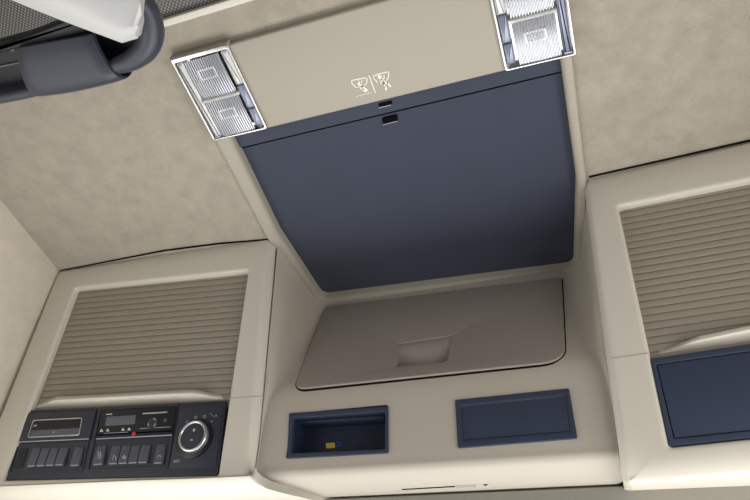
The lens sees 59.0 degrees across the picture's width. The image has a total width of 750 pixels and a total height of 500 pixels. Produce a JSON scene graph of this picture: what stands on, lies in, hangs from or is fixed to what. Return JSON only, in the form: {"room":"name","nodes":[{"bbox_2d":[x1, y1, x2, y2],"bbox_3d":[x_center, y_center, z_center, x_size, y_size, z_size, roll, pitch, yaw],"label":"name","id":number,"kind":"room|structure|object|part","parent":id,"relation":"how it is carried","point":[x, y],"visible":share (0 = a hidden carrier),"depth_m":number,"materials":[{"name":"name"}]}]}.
{"room":"vehicle interior","nodes":[
{"label":"vehicle interior","id":0,"kind":"room"},
{"bbox_2d":[0,200,59,417],"bbox_3d":[-1.171,-0.184,1.120,0.096,0.803,2.240,-9,-52,18],"label":"wall","id":1,"kind":"structure","parent":0,"point":[28,277],"depth_m":1.68,"materials":[{"name":"fabric"}]},
{"bbox_2d":[0,0,164,103],"bbox_3d":[-0.813,-0.538,1.007,0.802,0.091,0.765,-9,-52,18],"label":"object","id":2,"kind":"object","parent":1,"relation":"hanging from","point":[91,43],"visible":1,"depth_m":1.11,"materials":[{"name":"grey plastic"}]},
{"bbox_3d":[-0.652,-0.330,1.182,0.056,0.005,0.003,-6,-51,15],"label":"cord","id":3,"kind":"part","parent":2,"relation":"part of","materials":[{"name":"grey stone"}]},
{"bbox_2d":[163,0,252,26],"bbox_3d":[-0.058,-0.502,1.182,2.187,0.019,0.014,-9,-52,18],"label":"trim","id":4,"kind":"structure","parent":1,"relation":"attached to","point":[222,4],"depth_m":1.26,"materials":[{"name":"beige plastic"}]},
{"bbox_2d":[0,0,749,271],"bbox_3d":[-0.184,-0.797,0.966,2.235,0.032,2.720,-9,-52,18],"label":"ceiling","id":5,"kind":"structure","parent":0,"point":[130,166],"depth_m":1.40,"materials":[{"name":"fabric"}]},
{"bbox_2d":[0,239,328,499],"bbox_3d":[-0.485,0.299,1.579,0.898,0.584,0.340,-9,-52,18],"label":"locker","id":6,"kind":"object","parent":5,"relation":"attached to","point":[193,326],"visible":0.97,"depth_m":1.56,"materials":[{"name":"beige plastic"}]},
{"bbox_2d":[6,401,228,480],"bbox_3d":[-0.572,0.422,1.461,0.552,0.163,0.066,-7,-51,16],"label":"control panel","id":7,"kind":"object","parent":6,"relation":"attached to","point":[194,447],"visible":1,"depth_m":1.42,"materials":[{"name":"dark grey plastic"},{"name":"black plastic"},{"name":"silver"}]},
{"bbox_2d":[26,448,41,467],"bbox_3d":[-0.767,0.469,1.496,0.025,0.043,0.017,-8,-51,16],"label":"switch","id":8,"kind":"object","parent":7,"relation":"attached to","point":[34,455],"depth_m":1.49,"materials":[{"name":"grey plastic"}]},
{"bbox_2d":[36,448,50,466],"bbox_3d":[-0.742,0.466,1.488,0.025,0.043,0.017,-8,-51,16],"label":"switch","id":9,"kind":"object","parent":7,"relation":"attached to","point":[43,455],"depth_m":1.48,"materials":[{"name":"grey plastic"}]},
{"bbox_2d":[45,448,59,466],"bbox_3d":[-0.718,0.463,1.481,0.024,0.043,0.017,-8,-51,16],"label":"switch","id":10,"kind":"object","parent":7,"relation":"attached to","point":[52,455],"depth_m":1.48,"materials":[{"name":"grey plastic"}]},
{"bbox_2d":[18,410,96,442],"bbox_3d":[-0.728,0.404,1.523,0.201,0.073,0.025,-7,-51,16],"label":"module","id":11,"kind":"object","parent":7,"relation":"attached to","point":[62,425],"visible":1,"depth_m":1.52,"materials":[{"name":"dark grey plastic"},{"name":"black plastic"},{"name":"silver"}]},
{"bbox_2d":[54,447,68,466],"bbox_3d":[-0.694,0.460,1.473,0.024,0.042,0.017,-8,-51,16],"label":"switch","id":12,"kind":"object","parent":7,"relation":"attached to","point":[61,454],"depth_m":1.47,"materials":[{"name":"grey plastic"}]},
{"bbox_2d":[69,447,83,466],"bbox_3d":[-0.654,0.456,1.460,0.028,0.044,0.018,-9,-52,18],"label":"switch","id":13,"kind":"object","parent":7,"relation":"attached to","point":[76,454],"depth_m":1.46,"materials":[{"name":"grey plastic"}]},
{"bbox_2d":[93,446,106,465],"bbox_3d":[-0.596,0.448,1.443,0.028,0.044,0.018,-9,-52,18],"label":"switch","id":14,"kind":"object","parent":7,"relation":"attached to","point":[99,452],"depth_m":1.44,"materials":[{"name":"grey plastic"}]},
{"bbox_2d":[108,446,121,464],"bbox_3d":[-0.560,0.444,1.431,0.027,0.042,0.017,-9,-52,18],"label":"switch","id":15,"kind":"object","parent":7,"relation":"attached to","point":[114,452],"depth_m":1.43,"materials":[{"name":"grey plastic"}]},
{"bbox_2d":[118,445,131,464],"bbox_3d":[-0.536,0.441,1.424,0.026,0.042,0.017,-9,-52,18],"label":"switch","id":16,"kind":"object","parent":7,"relation":"attached to","point":[124,451],"depth_m":1.42,"materials":[{"name":"grey plastic"}]},
{"bbox_2d":[127,445,140,464],"bbox_3d":[-0.512,0.438,1.417,0.026,0.042,0.017,-9,-52,18],"label":"switch","id":17,"kind":"object","parent":7,"relation":"attached to","point":[133,451],"depth_m":1.41,"materials":[{"name":"grey plastic"}]},
{"bbox_2d":[96,406,176,439],"bbox_3d":[-0.525,0.380,1.458,0.202,0.067,0.023,-8,-51,16],"label":"tachograph","id":18,"kind":"object","parent":7,"relation":"attached to","point":[158,421],"visible":1,"depth_m":1.45,"materials":[{"name":"black plastic"}]},
{"bbox_2d":[137,445,150,463],"bbox_3d":[-0.489,0.435,1.410,0.026,0.042,0.017,-9,-52,18],"label":"switch","id":19,"kind":"object","parent":7,"relation":"attached to","point":[143,451],"depth_m":1.41,"materials":[{"name":"grey plastic"}]},
{"bbox_2d":[153,444,165,464],"bbox_3d":[-0.452,0.431,1.398,0.024,0.043,0.018,-9,-52,18],"label":"switch","id":20,"kind":"object","parent":7,"relation":"attached to","point":[159,450],"depth_m":1.39,"materials":[{"name":"grey plastic"}]},
{"bbox_3d":[-0.373,0.393,1.395,0.113,0.126,0.045,-9,-52,18],"label":"dial plate","id":21,"kind":"part","parent":7,"relation":"part of","materials":[{"name":"black plastic"}]},
{"bbox_2d":[35,274,247,409],"bbox_3d":[-0.570,0.215,1.602,0.571,0.364,0.110,-8,-51,16],"label":"shutter","id":22,"kind":"object","parent":6,"relation":"hanging from","point":[102,340],"depth_m":1.60,"materials":[{"name":"beige plastic"}]},
{"bbox_2d":[170,38,267,140],"bbox_3d":[-0.316,-0.323,1.362,0.132,0.030,0.195,-9,-52,18],"label":"recessed light","id":23,"kind":"object","parent":5,"relation":"in","point":[211,75],"visible":1,"depth_m":1.35,"materials":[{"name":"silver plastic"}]},
{"bbox_2d":[237,83,253,107],"bbox_3d":[-0.263,-0.316,1.355,0.016,0.013,0.052,-9,-52,18],"label":"rocker switch","id":24,"kind":"object","parent":23,"relation":"attached to","point":[245,98],"depth_m":1.35,"materials":[{"name":"blue"}]},
{"bbox_2d":[248,107,262,125],"bbox_3d":[-0.248,-0.280,1.383,0.016,0.013,0.040,-9,-52,18],"label":"rocker switch","id":25,"kind":"object","parent":23,"relation":"attached to","point":[255,117],"depth_m":1.38,"materials":[{"name":"blue"}]},
{"bbox_2d":[230,0,509,127],"bbox_3d":[-0.022,-0.371,1.276,0.530,0.018,0.191,-9,-52,18],"label":"panel","id":26,"kind":"object","parent":5,"relation":"attached to","point":[376,50],"visible":0.98,"depth_m":1.26,"materials":[{"name":"beige plastic"}]},
{"bbox_2d":[351,71,390,96],"bbox_3d":[-0.005,-0.325,1.300,0.080,0.001,0.039,-9,-52,18],"label":"print","id":27,"kind":"object","parent":26,"relation":"on","point":[363,83],"depth_m":1.30,"materials":[{"name":"white"}]},
{"bbox_2d":[217,56,585,302],"bbox_3d":[0.083,-0.138,1.488,0.759,0.048,0.612,-9,-52,18],"label":"roof hatch","id":28,"kind":"object","parent":5,"relation":"attached to","point":[481,178],"visible":0.84,"depth_m":1.49,"materials":[{"name":"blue plastic"}]},
{"bbox_2d":[256,206,622,497],"bbox_3d":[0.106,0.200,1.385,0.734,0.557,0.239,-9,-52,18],"label":"console","id":29,"kind":"object","parent":5,"relation":"attached to","point":[500,383],"visible":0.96,"depth_m":1.32,"materials":[{"name":"beige plastic"}]},
{"bbox_3d":[-0.072,0.370,1.324,0.222,0.099,0.051,-9,-52,18],"label":"tray frame","id":30,"kind":"part","parent":29,"relation":"part of","materials":[{"name":"blue plastic"}]},
{"bbox_3d":[0.117,0.180,1.477,0.596,0.332,0.088,-9,-52,18],"label":"door","id":31,"kind":"part","parent":29,"relation":"part of","materials":[{"name":"beige plastic"}]},
{"bbox_3d":[0.254,0.308,1.212,0.194,0.068,0.020,-9,-52,18],"label":"panel","id":32,"kind":"part","parent":29,"relation":"part of","materials":[{"name":"blue plastic"}]},
{"bbox_3d":[0.253,0.309,1.212,0.216,0.097,0.029,-9,-52,18],"label":"frame","id":33,"kind":"part","parent":29,"relation":"part of","materials":[{"name":"blue plastic"}]},
{"bbox_2d":[490,0,575,70],"bbox_3d":[0.276,-0.422,1.171,0.132,0.030,0.195,-9,-52,18],"label":"recessed light","id":34,"kind":"object","parent":5,"relation":"in","point":[533,32],"visible":1,"depth_m":1.18,"materials":[{"name":"clear plastic"},{"name":"white plastic"}]},
{"bbox_2d":[497,13,510,42],"bbox_3d":[0.233,-0.399,1.194,0.016,0.013,0.052,-9,-52,18],"label":"rocker switch","id":35,"kind":"object","parent":34,"relation":"attached to","point":[504,19],"depth_m":1.19,"materials":[{"name":"blue"}]},
{"bbox_2d":[503,41,515,64],"bbox_3d":[0.248,-0.363,1.223,0.016,0.013,0.040,-9,-52,18],"label":"rocker switch","id":36,"kind":"object","parent":34,"relation":"attached to","point":[509,46],"depth_m":1.22,"materials":[{"name":"blue"}]},
{"bbox_2d":[585,140,749,489],"bbox_3d":[0.739,0.093,1.164,0.683,0.610,0.321,-12,-53,20],"label":"locker","id":37,"kind":"object","parent":5,"relation":"attached to","point":[670,240],"visible":1,"depth_m":1.18,"materials":[{"name":"beige plastic"}]},
{"bbox_2d":[620,185,749,358],"bbox_3d":[0.721,-0.002,1.164,0.547,0.342,0.104,-13,-53,20],"label":"shutter","id":38,"kind":"object","parent":37,"relation":"hanging from","point":[685,249],"depth_m":1.21,"materials":[{"name":"beige plastic"}]},
{"bbox_3d":[0.716,0.198,1.020,0.525,0.152,0.059,-13,-53,20],"label":"blank frame","id":39,"kind":"part","parent":37,"relation":"part of","materials":[{"name":"blue plastic"}]},
{"bbox_3d":[0.713,0.198,1.018,0.502,0.123,0.044,-13,-53,20],"label":"blank panel","id":40,"kind":"part","parent":37,"relation":"part of","materials":[{"name":"blue plastic"}]},
{"bbox_2d":[325,485,749,499],"bbox_3d":[0.114,0.579,1.220,2.187,0.208,0.186,-9,-52,18],"label":"wall","id":41,"kind":"structure","parent":0,"point":[618,492],"depth_m":1.14,"materials":[{"name":"grey plastic"}]}
]}

